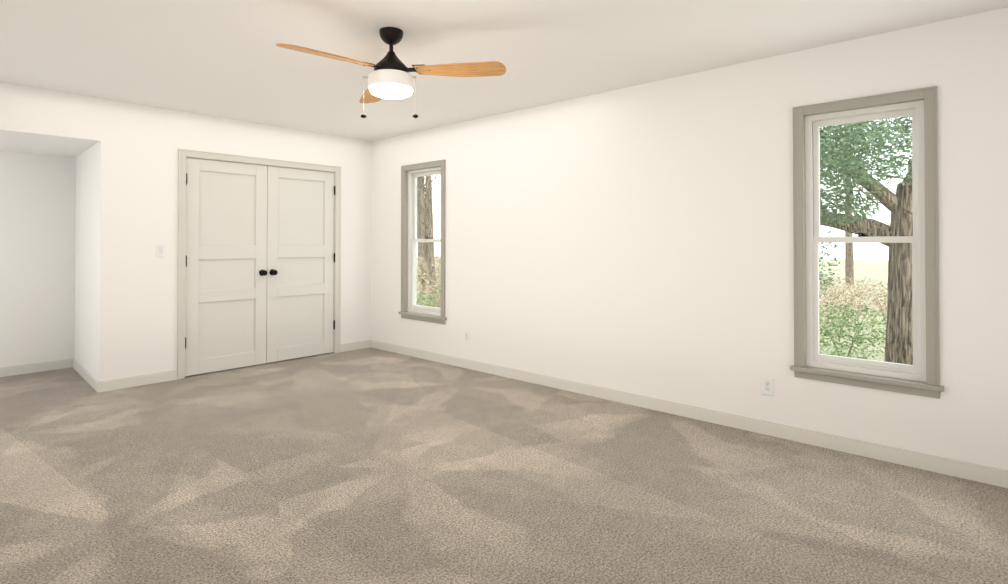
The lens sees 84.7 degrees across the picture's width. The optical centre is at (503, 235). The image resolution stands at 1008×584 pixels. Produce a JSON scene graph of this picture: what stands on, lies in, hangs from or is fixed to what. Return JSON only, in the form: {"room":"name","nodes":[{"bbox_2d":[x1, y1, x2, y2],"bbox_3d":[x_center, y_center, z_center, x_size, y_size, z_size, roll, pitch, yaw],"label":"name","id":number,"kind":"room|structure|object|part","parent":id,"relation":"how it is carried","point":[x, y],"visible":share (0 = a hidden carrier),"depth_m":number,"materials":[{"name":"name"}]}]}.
{"room":"empty bedroom","nodes":[
{"label":"empty bedroom","id":0,"kind":"room"},
{"bbox_2d":[0,151,75,366],"bbox_3d":[-4.974,0.079,4.848,0.150,2.440,2.300,-1,-1,42],"label":"wall","id":1,"kind":"structure","parent":0,"point":[37,250],"depth_m":5.29,"materials":[{"name":"white paint"}]},
{"bbox_2d":[0,360,63,376],"bbox_3d":[-4.915,1.254,4.777,0.016,0.088,1.932,-1,-1,42],"label":"baseboard","id":2,"kind":"structure","parent":1,"relation":"attached to","point":[58,364],"depth_m":5.25,"materials":[{"name":"white paint"}]},
{"bbox_2d":[0,82,100,157],"bbox_3d":[-4.450,-0.969,4.359,1.300,0.355,1.962,-1,-1,42],"label":"wall","id":3,"kind":"structure","parent":0,"point":[33,120],"depth_m":4.42,"materials":[{"name":"white paint"}]},
{"bbox_2d":[74,143,96,379],"bbox_3d":[-3.827,0.082,5.146,0.120,2.440,1.158,1,-1,-45],"label":"wall","id":4,"kind":"structure","parent":0,"point":[85,269],"depth_m":5.05,"materials":[{"name":"white paint"}]},
{"bbox_2d":[64,359,107,392],"bbox_3d":[-3.796,1.257,5.014,1.274,0.088,0.076,-1,-1,42],"label":"baseboard","id":5,"kind":"structure","parent":4,"relation":"attached to","point":[102,386],"depth_m":4.89,"materials":[{"name":"white paint"}]},
{"bbox_2d":[95,98,371,381],"bbox_3d":[-2.516,0.088,5.623,0.150,2.440,2.650,-1,-1,42],"label":"wall","id":6,"kind":"structure","parent":0,"point":[139,146],"depth_m":4.91,"materials":[{"name":"white paint"}]},
{"bbox_2d":[108,370,176,390],"bbox_3d":[-3.124,1.255,4.818,0.014,0.088,0.499,-1,-1,42],"label":"baseboard","id":7,"kind":"structure","parent":6,"relation":"attached to","point":[133,381],"depth_m":4.80,"materials":[{"name":"white paint"}]},
{"bbox_2d":[156,244,164,256],"bbox_3d":[-3.051,0.135,4.914,0.010,0.114,0.070,-1,-1,42],"label":"switch plate","id":8,"kind":"object","parent":6,"relation":"attached to","point":[160,250],"visible":1,"depth_m":4.91,"materials":[{"name":"white plastic"}]},
{"bbox_2d":[185,158,266,375],"bbox_3d":[-2.659,0.289,5.338,0.110,2.007,0.764,-1,-1,42],"label":"door","id":9,"kind":"structure","parent":6,"relation":"in","point":[226,274],"depth_m":5.34,"materials":[{"name":"white paint"}]},
{"bbox_3d":[-2.923,0.233,5.074,0.042,1.610,0.017,-1,-1,42],"label":"left door hinge","id":10,"kind":"part","parent":9,"relation":"part of","materials":[{"name":"black metal"}]},
{"bbox_3d":[-2.420,0.375,5.572,0.072,0.064,0.064,-1,-1,42],"label":"knob","id":11,"kind":"part","parent":9,"relation":"part of","materials":[{"name":"black metal"}]},
{"bbox_2d":[177,149,340,379],"bbox_3d":[-2.456,0.263,5.673,0.172,2.090,1.650,-1,-1,42],"label":"door frame","id":12,"kind":"structure","parent":6,"relation":"attached to","point":[183,154],"depth_m":5.26,"materials":[{"name":"white wood"}]},
{"bbox_2d":[266,166,335,362],"bbox_3d":[-2.143,0.295,5.907,0.110,2.007,0.764,-1,-1,42],"label":"door","id":13,"kind":"structure","parent":6,"relation":"in","point":[300,249],"depth_m":5.90,"materials":[{"name":"white paint"}]},
{"bbox_3d":[-2.349,0.376,5.650,0.072,0.064,0.064,-1,-1,42],"label":"knob","id":14,"kind":"part","parent":13,"relation":"part of","materials":[{"name":"black metal"}]},
{"bbox_3d":[-1.905,0.245,6.196,0.042,1.610,0.017,-1,-1,42],"label":"right door hinge","id":15,"kind":"part","parent":13,"relation":"part of","materials":[{"name":"black metal"}]},
{"bbox_2d":[340,340,371,351],"bbox_3d":[-1.713,1.272,6.371,0.016,0.088,0.401,-1,-1,42],"label":"baseboard","id":16,"kind":"structure","parent":6,"relation":"attached to","point":[368,343],"depth_m":6.37,"materials":[{"name":"white paint"}]},
{"bbox_2d":[0,347,1007,583],"bbox_3d":[-1.192,1.305,3.125,7.750,0.050,4.550,-1,-1,42],"label":"floor","id":17,"kind":"structure","parent":0,"point":[370,465],"depth_m":2.75,"materials":[{"name":"carpet"}]},
{"bbox_2d":[0,0,1007,140],"bbox_3d":[-1.192,-1.235,3.153,8.050,0.150,4.850,-1,-1,42],"label":"ceiling","id":18,"kind":"structure","parent":0,"point":[229,59],"depth_m":3.37,"materials":[{"name":"white paint"}]},
{"bbox_2d":[276,27,505,117],"bbox_3d":[-0.747,-0.911,3.041,1.204,0.500,1.043,-1,-1,42],"label":"fan","id":19,"kind":"object","parent":18,"relation":"hanging from","point":[389,77],"visible":1,"depth_m":3.06,"materials":[{"name":"brown wood"}]},
{"bbox_3d":[-0.900,-0.920,2.824,0.154,0.007,0.515,15,12,40],"label":"blade","id":20,"kind":"part","parent":19,"relation":"part of","materials":[{"name":"brown wood"}]},
{"bbox_3d":[-0.814,-0.912,3.506,0.154,0.007,0.515,-13,2,-24],"label":"blade","id":21,"kind":"part","parent":19,"relation":"part of","materials":[{"name":"brown wood"}]},
{"bbox_2d":[370,83,411,98],"bbox_3d":[-0.640,-0.818,3.136,0.237,0.055,0.237,-1,-1,42],"label":"diffuser","id":22,"kind":"object","parent":19,"relation":"attached to","point":[382,90],"depth_m":3.07,"materials":[{"name":"white glass"}]},
{"bbox_3d":[-0.509,-0.788,3.112,0.028,0.216,0.022,-1,-1,42],"label":"chain","id":23,"kind":"part","parent":19,"relation":"part of","materials":[{"name":"silver metal"}]},
{"bbox_3d":[-0.240,-0.917,3.062,0.515,0.007,0.154,2,-12,12],"label":"blade","id":24,"kind":"part","parent":19,"relation":"part of","materials":[{"name":"brown wood"}]},
{"bbox_2d":[371,7,1007,469],"bbox_3d":[0.869,0.074,4.442,6.750,2.440,0.150,-1,-1,42],"label":"wall","id":25,"kind":"structure","parent":0,"point":[637,239],"depth_m":3.88,"materials":[{"name":"white paint"}]},
{"bbox_2d":[398,160,446,323],"bbox_3d":[-0.835,0.067,5.948,0.752,1.688,0.170,-1,-1,42],"label":"window","id":26,"kind":"structure","parent":25,"relation":"in","point":[408,172],"depth_m":6.10,"materials":[{"name":"beige wood"}]},
{"bbox_3d":[-0.811,0.056,5.974,0.624,1.572,0.100,-1,-1,42],"label":"frame","id":27,"kind":"part","parent":26,"relation":"part of","materials":[{"name":"white plastic"}]},
{"bbox_3d":[-0.815,0.059,5.970,0.536,1.495,0.074,-1,-1,42],"label":"window sash","id":28,"kind":"part","parent":26,"relation":"part of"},
{"bbox_3d":[-0.812,0.054,5.973,0.480,1.425,0.042,-1,-1,42],"label":"glass","id":29,"kind":"part","parent":26,"relation":"part of","materials":[{"name":"clear glass"}]},
{"bbox_2d":[464,330,469,342],"bbox_3d":[-0.364,0.993,5.444,0.074,0.118,0.009,-1,-1,42],"label":"electrical outlet","id":30,"kind":"object","parent":25,"relation":"attached to","point":[466,336],"visible":1,"depth_m":5.44,"materials":[{"name":"white plastic"}]},
{"bbox_2d":[372,340,1007,487],"bbox_3d":[0.813,1.250,4.368,6.450,0.088,0.014,-1,-1,42],"label":"baseboard","id":31,"kind":"structure","parent":25,"relation":"attached to","point":[959,469],"depth_m":3.63,"materials":[{"name":"white paint"}]},
{"bbox_2d":[761,376,773,395],"bbox_3d":[1.700,0.972,3.571,0.074,0.118,0.009,-1,-1,42],"label":"electrical outlet","id":32,"kind":"object","parent":25,"relation":"attached to","point":[767,385],"visible":1,"depth_m":3.57,"materials":[{"name":"white plastic"}]},
{"bbox_2d":[790,86,943,398],"bbox_3d":[2.119,0.037,3.268,0.752,1.688,0.170,-1,-1,42],"label":"window","id":33,"kind":"structure","parent":25,"relation":"in","point":[923,102],"depth_m":3.23,"materials":[{"name":"beige wood"}]},
{"bbox_2d":[857,233,868,236],"bbox_3d":[2.132,-0.005,3.285,0.058,0.022,0.032,-1,-1,42],"label":"lock","id":34,"kind":"object","parent":33,"relation":"attached to","point":[862,235],"visible":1,"depth_m":3.27,"materials":[{"name":"black metal"}]},
{"bbox_3d":[2.139,0.029,3.290,0.536,1.495,0.074,-1,-1,42],"label":"window sash","id":35,"kind":"part","parent":33,"relation":"part of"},
{"bbox_3d":[2.141,0.024,3.293,0.480,1.425,0.042,-1,-1,42],"label":"glass","id":36,"kind":"part","parent":33,"relation":"part of","materials":[{"name":"clear glass"}]},
{"label":"outside","id":37,"kind":"structure","parent":0,"visible":0},
{"bbox_2d":[416,257,887,360],"bbox_3d":[16.871,2.186,30.578,85.000,0.100,59.600,-1,-1,42],"label":"ground","id":38,"kind":"structure","parent":37,"point":[873,264],"depth_m":19.57,"materials":[{"name":"green plant"}]},
{"bbox_2d":[417,137,877,302],"bbox_3d":[4.907,-5.277,21.713,50.605,14.746,29.007,-1,-1,42],"label":"trunks","id":39,"kind":"object","parent":38,"relation":"on","point":[425,232],"depth_m":18.99,"materials":[{"name":"brown plant"}]},
{"bbox_2d":[416,285,886,359],"bbox_3d":[2.228,1.405,9.300,9.444,1.036,5.991,-1,-1,42],"label":"bush","id":40,"kind":"object","parent":38,"relation":"on","point":[841,330],"depth_m":7.99,"materials":[{"name":"green plant"}]},
{"bbox_2d":[416,243,887,335],"bbox_3d":[3.666,1.015,13.119,17.354,1.904,13.014,-1,-1,42],"label":"bush","id":41,"kind":"object","parent":38,"relation":"on","point":[836,299],"depth_m":10.96,"materials":[{"name":"beige plant"}]},
{"bbox_2d":[820,128,912,364],"bbox_3d":[3.281,0.156,6.285,3.340,3.517,2.655,-1,-1,42],"label":"trunk","id":42,"kind":"object","parent":38,"relation":"on","point":[905,254],"depth_m":6.35,"materials":[{"name":"brown plant"}]},
{"bbox_2d":[819,116,911,296],"bbox_3d":[3.466,-0.836,6.143,3.350,3.094,2.952,-1,-1,42],"label":"leaves","id":43,"kind":"object","parent":42,"relation":"attached to","point":[836,163],"depth_m":5.46,"materials":[{"name":"green plant"}]}
]}

